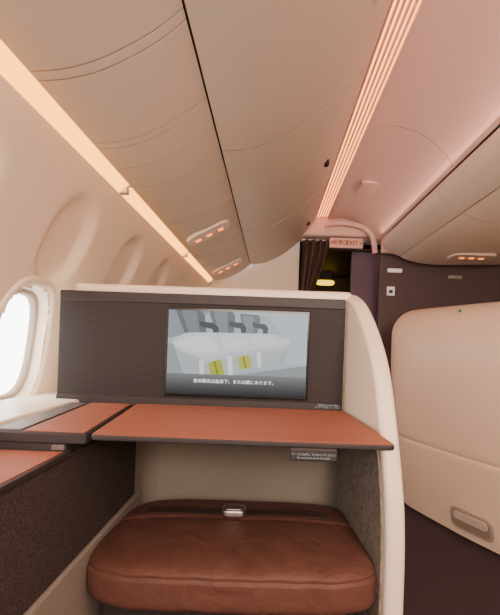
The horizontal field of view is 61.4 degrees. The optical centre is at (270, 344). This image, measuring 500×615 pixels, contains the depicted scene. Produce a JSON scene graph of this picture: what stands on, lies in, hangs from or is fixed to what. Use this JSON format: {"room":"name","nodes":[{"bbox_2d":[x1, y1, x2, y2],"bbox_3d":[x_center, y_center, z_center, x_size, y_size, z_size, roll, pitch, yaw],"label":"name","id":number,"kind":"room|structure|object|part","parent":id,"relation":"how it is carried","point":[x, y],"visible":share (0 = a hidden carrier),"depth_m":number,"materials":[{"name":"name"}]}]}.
{"room":"aircraft cabin","nodes":[
{"label":"aircraft cabin","id":0,"kind":"room"},
{"bbox_2d":[0,74,209,399],"bbox_3d":[-0.764,0.256,1.130,0.264,1.755,6.060,2,0,0],"label":"wall","id":1,"kind":"structure","parent":0,"point":[62,222],"depth_m":1.44,"materials":[{"name":"beige plastic"}]},
{"bbox_2d":[0,276,55,399],"bbox_3d":[-0.853,0.000,1.432,0.138,0.472,0.344,2,0,0],"label":"window","id":2,"kind":"structure","parent":1,"relation":"in","point":[37,299],"depth_m":1.54,"materials":[{"name":"beige plastic"}]},
{"bbox_2d":[0,39,128,194],"bbox_3d":[-0.590,-0.619,1.104,0.050,0.044,1.204,2,0,0],"label":"light","id":3,"kind":"object","parent":1,"relation":"attached to","point":[12,69],"visible":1,"depth_m":1.13,"materials":[{"name":"beige plastic"}]},
{"bbox_2d":[122,188,187,256],"bbox_3d":[-0.590,-0.619,2.304,0.050,0.044,1.204,2,0,0],"label":"light","id":4,"kind":"object","parent":1,"relation":"attached to","point":[133,198],"visible":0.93,"depth_m":2.09,"materials":[{"name":"beige plastic"}]},
{"bbox_2d":[0,0,390,187],"bbox_3d":[-0.086,-0.905,1.108,0.966,0.571,1.200,2,0,0],"label":"bin","id":5,"kind":"object","parent":1,"relation":"attached to","point":[158,88],"visible":0.99,"depth_m":1.17,"materials":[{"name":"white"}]},
{"bbox_3d":[0.103,-0.978,1.108,0.592,0.399,1.190,2,0,0],"label":"bin door","id":6,"kind":"part","parent":5,"relation":"part of","materials":[{"name":"beige plastic"}]},
{"bbox_2d":[184,253,212,282],"bbox_3d":[-0.590,-0.619,3.504,0.050,0.044,1.204,2,0,0],"label":"light","id":7,"kind":"object","parent":1,"relation":"attached to","point":[190,258],"visible":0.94,"depth_m":3.38,"materials":[{"name":"beige plastic"}]},
{"bbox_2d":[132,61,369,252],"bbox_3d":[-0.087,-0.891,2.308,0.966,0.600,1.200,2,0,0],"label":"bin","id":8,"kind":"object","parent":1,"relation":"attached to","point":[256,188],"visible":0.95,"depth_m":2.08,"materials":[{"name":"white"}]},
{"bbox_3d":[-0.376,-0.676,2.530,0.253,0.150,0.170,2,0,0],"label":"reading light panel","id":9,"kind":"part","parent":8,"relation":"part of","materials":[{"name":"beige plastic"}]},
{"bbox_3d":[0.103,-0.978,2.308,0.592,0.399,1.190,2,0,0],"label":"bin door","id":10,"kind":"part","parent":8,"relation":"part of","materials":[{"name":"beige plastic"}]},
{"bbox_2d":[190,179,328,279],"bbox_3d":[-0.087,-0.891,3.508,0.966,0.600,1.200,2,0,0],"label":"bin","id":11,"kind":"object","parent":1,"relation":"attached to","point":[260,246],"visible":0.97,"depth_m":3.35,"materials":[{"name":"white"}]},
{"bbox_3d":[-0.376,-0.676,3.620,0.253,0.150,0.170,2,0,0],"label":"reading light panel","id":12,"kind":"part","parent":11,"relation":"part of","materials":[{"name":"beige plastic"}]},
{"bbox_3d":[0.103,-0.978,3.508,0.592,0.399,1.190,2,0,0],"label":"bin door","id":13,"kind":"part","parent":11,"relation":"part of","materials":[{"name":"beige plastic"}]},
{"bbox_2d":[392,125,499,248],"bbox_3d":[0.992,-0.951,0.870,3.244,0.650,5.540,2,0,0],"label":"trim","id":14,"kind":"structure","parent":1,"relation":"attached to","point":[498,126],"depth_m":2.45,"materials":[{"name":"brown plastic"}]},
{"bbox_2d":[209,241,380,322],"bbox_3d":[0.059,-0.098,4.200,2.010,2.500,0.080,2,0,0],"label":"wall","id":15,"kind":"structure","parent":0,"point":[282,272],"depth_m":4.16,"materials":[{"name":"beige plastic"}]},
{"bbox_2d":[317,271,333,285],"bbox_3d":[0.711,-0.868,5.500,0.240,0.175,0.100,2,0,0],"label":"lamp","id":16,"kind":"object","parent":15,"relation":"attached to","point":[325,278],"visible":0.86,"depth_m":5.46,"materials":[{"name":"yellow plastic"}]},
{"bbox_2d":[300,239,370,290],"bbox_3d":[0.602,0.070,4.040,0.692,2.163,0.090,2,0,0],"label":"curtain","id":17,"kind":"object","parent":15,"relation":"hanging from","point":[314,253],"visible":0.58,"depth_m":4.04,"materials":[{"name":"brown fabric"}]},
{"bbox_3d":[0.640,-1.003,4.040,0.690,0.015,0.016,2,0,0],"label":"rail","id":18,"kind":"part","parent":17,"relation":"part of","materials":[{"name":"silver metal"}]},
{"bbox_2d":[300,216,380,244],"bbox_3d":[1.466,-1.145,4.085,2.350,0.310,0.310,2,0,0],"label":"trim","id":19,"kind":"structure","parent":15,"relation":"attached to","point":[317,230],"depth_m":3.93,"materials":[{"name":"beige plastic"}]},
{"bbox_2d":[299,247,394,278],"bbox_3d":[0.784,-0.963,5.120,1.100,0.020,1.760,2,0,0],"label":"ceiling","id":20,"kind":"structure","parent":15,"relation":"attached to","point":[337,261],"depth_m":4.82,"materials":[{"name":"black"}]},
{"bbox_2d":[298,277,349,292],"bbox_3d":[0.753,-0.074,6.025,1.100,2.500,0.050,2,0,0],"label":"wall","id":21,"kind":"structure","parent":0,"point":[340,285],"depth_m":6.00,"materials":[{"name":"brown plastic"}]},
{"bbox_2d":[300,241,370,248],"bbox_3d":[0.848,-1.346,2.150,3.700,0.050,8.100,2,0,0],"label":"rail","id":22,"kind":"structure","parent":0,"point":[365,246],"depth_m":5.58,"materials":[{"name":"brown"}]},
{"bbox_2d":[328,0,499,241],"bbox_3d":[0.760,-1.078,2.260,0.484,0.223,3.312,2,0,0],"label":"ceiling","id":23,"kind":"structure","parent":0,"point":[443,86],"depth_m":2.01,"materials":[{"name":"beige plastic"}]},
{"bbox_2d":[356,180,379,193],"bbox_3d":[0.731,-1.165,3.110,0.160,0.020,0.220,2,0,0],"label":"ceiling access panel","id":24,"kind":"object","parent":23,"relation":"attached to","point":[366,186],"visible":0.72,"depth_m":3.08,"materials":[{"name":"beige plastic"}]},
{"bbox_2d":[376,254,499,381],"bbox_3d":[1.774,0.207,3.840,1.640,2.010,0.080,2,0,0],"label":"wall","id":25,"kind":"structure","parent":0,"point":[419,285],"depth_m":3.80,"materials":[{"name":"brown plastic"}]},
{"bbox_2d":[329,237,362,249],"bbox_3d":[0.698,-0.946,3.908,0.320,0.104,0.033,2,0,0],"label":"exit sign","id":26,"kind":"object","parent":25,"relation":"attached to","point":[334,242],"visible":1,"depth_m":3.89,"materials":[{"name":"grey plastic"}]},
{"bbox_2d":[325,220,377,253],"bbox_3d":[0.741,-1.000,3.880,0.498,0.298,0.052,2,0,0],"label":"trim","id":27,"kind":"structure","parent":25,"relation":"attached to","point":[360,226],"depth_m":3.86,"materials":[{"name":"beige plastic"}]},
{"bbox_2d":[387,287,394,295],"bbox_3d":[1.083,-0.487,3.796,0.070,0.080,0.009,2,0,0],"label":"sign","id":28,"kind":"object","parent":25,"relation":"attached to","point":[390,290],"visible":1,"depth_m":3.79,"materials":[{"name":"white plastic"}]},
{"bbox_2d":[381,229,407,253],"bbox_3d":[1.817,-1.042,3.770,1.640,0.490,0.060,2,0,0],"label":"trim","id":29,"kind":"structure","parent":25,"relation":"attached to","point":[384,250],"depth_m":3.74,"materials":[{"name":"beige plastic"}]},
{"bbox_2d":[388,268,401,272],"bbox_3d":[1.119,-0.674,3.796,0.130,0.035,0.007,2,0,0],"label":"placard","id":30,"kind":"object","parent":25,"relation":"attached to","point":[389,269],"visible":1,"depth_m":3.79,"materials":[{"name":"white plastic"}]},
{"bbox_2d":[448,275,461,278],"bbox_3d":[1.662,-0.607,3.775,0.120,0.040,0.050,2,0,0],"label":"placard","id":31,"kind":"object","parent":25,"relation":"attached to","point":[449,276],"visible":1,"depth_m":3.79,"materials":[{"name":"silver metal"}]},
{"bbox_2d":[403,502,499,614],"bbox_3d":[0.808,1.204,2.150,3.600,0.050,8.100,2,0,0],"label":"floor","id":32,"kind":"structure","parent":0,"point":[446,572],"depth_m":2.18,"materials":[{"name":"carpet"}]},
{"bbox_2d":[0,391,141,614],"bbox_3d":[-0.686,0.648,0.650,0.474,0.916,2.100,2,0,0],"label":"console","id":33,"kind":"object","parent":32,"relation":"on","point":[63,490],"visible":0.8,"depth_m":0.99,"materials":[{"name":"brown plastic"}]},
{"bbox_3d":[-0.635,0.200,1.212,0.062,0.006,0.439,2,0,-4],"label":"storage lid","id":34,"kind":"part","parent":33,"relation":"part of","materials":[{"name":"grey"}]},
{"bbox_2d":[56,283,404,614],"bbox_3d":[-0.239,0.456,1.362,1.155,1.332,0.636,2,0,0],"label":"wall","id":35,"kind":"structure","parent":32,"relation":"on","point":[112,348],"depth_m":1.49,"materials":[{"name":"beige"}]},
{"bbox_3d":[-0.253,0.208,1.487,1.008,0.037,0.026,2,0,0],"label":"trim","id":36,"kind":"part","parent":35,"relation":"part of","materials":[{"name":"grey plastic"}]},
{"bbox_3d":[-0.247,0.022,1.500,1.012,0.402,0.030,2,0,0],"label":"ribbed panel","id":37,"kind":"part","parent":35,"relation":"part of","materials":[{"name":"brown plastic"}]},
{"bbox_3d":[-0.241,-0.160,1.490,1.008,0.036,0.020,2,0,0],"label":"trim","id":38,"kind":"part","parent":35,"relation":"part of","materials":[{"name":"grey plastic"}]},
{"bbox_2d":[164,307,309,399],"bbox_3d":[-0.119,0.030,1.482,0.504,0.312,0.037,2,0,0],"label":"monitor","id":39,"kind":"object","parent":35,"relation":"on","point":[210,352],"visible":1,"depth_m":1.47,"materials":[{"name":"black glass"}]},
{"bbox_2d":[92,404,394,461],"bbox_3d":[-0.090,0.238,1.208,0.755,0.042,0.508,2,0,0],"label":"folding table","id":40,"kind":"object","parent":35,"relation":"attached to","point":[311,435],"visible":1,"depth_m":1.08,"materials":[{"name":"brown plastic"}]},
{"bbox_3d":[0.286,0.474,1.362,0.050,1.332,0.640,2,0,-5],"label":"panel","id":41,"kind":"part","parent":35,"relation":"part of","materials":[{"name":"beige plastic"}]},
{"bbox_2d":[86,499,376,614],"bbox_3d":[-0.113,0.837,1.290,0.760,0.580,0.510,2,0,0],"label":"ottoman","id":42,"kind":"object","parent":32,"relation":"on","point":[150,563],"visible":0.96,"depth_m":1.08,"materials":[{"name":"brown leather"}]},
{"bbox_2d":[146,504,328,519],"bbox_3d":[-0.109,0.534,1.359,0.590,0.042,0.093,2,0,0],"label":"belt","id":43,"kind":"object","parent":42,"relation":"on","point":[228,510],"visible":1,"depth_m":1.36,"materials":[{"name":"dark fabric webbing"},{"name":"metal"}]},
{"bbox_3d":[-0.118,0.516,1.335,0.060,0.008,0.042,2,0,0],"label":"buckle lever","id":44,"kind":"part","parent":43,"relation":"part of","materials":[{"name":"silver metal"}]},
{"bbox_2d":[391,302,499,553],"bbox_3d":[1.667,0.473,2.660,1.565,1.430,1.580,2,0,0],"label":"shell","id":45,"kind":"object","parent":32,"relation":"on","point":[445,361],"visible":0.9,"depth_m":2.57,"materials":[{"name":"beige plastic"}]},
{"bbox_3d":[1.202,1.063,2.508,0.049,0.135,0.300,2,0,-25],"label":"handle plate","id":46,"kind":"part","parent":45,"relation":"part of","materials":[{"name":"beige plastic"}]},
{"bbox_3d":[2.629,-0.058,2.150,0.050,2.600,8.100,2,0,0],"label":"wall","id":47,"kind":"structure","parent":0,"visible":0},
{"bbox_2d":[383,184,499,264],"bbox_3d":[1.799,-0.832,3.095,1.643,0.324,1.264,2,0,0],"label":"bin","id":48,"kind":"object","parent":47,"relation":"attached to","point":[464,240],"visible":0.95,"depth_m":2.98,"materials":[{"name":"beige plastic"}]},
{"bbox_3d":[1.053,-0.865,3.060,0.149,0.172,1.194,2,0,0],"label":"bin door","id":49,"kind":"part","parent":48,"relation":"part of","materials":[{"name":"beige plastic"}]},
{"bbox_3d":[1.575,-0.694,3.300,0.340,0.022,0.200,2,0,0],"label":"reading light panel","id":50,"kind":"part","parent":48,"relation":"part of","materials":[{"name":"beige plastic"}]},
{"bbox_2d":[438,127,499,223],"bbox_3d":[1.793,-0.807,1.860,1.633,0.235,1.194,2,0,0],"label":"bin","id":51,"kind":"object","parent":47,"relation":"attached to","point":[478,175],"visible":1,"depth_m":2.17,"materials":[{"name":"beige plastic"}]},
{"bbox_3d":[0.761,-1.078,-0.650,0.484,0.223,2.492,2,0,0],"label":"ceiling","id":52,"kind":"structure","parent":0,"visible":0},
{"bbox_2d":[315,0,424,219],"bbox_3d":[0.470,-1.182,1.000,0.124,0.044,5.800,2,0,0],"label":"ceiling light","id":53,"kind":"object","parent":52,"relation":"in","point":[401,17],"visible":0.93,"depth_m":1.90,"materials":[{"name":"beige plastic"}]}
]}

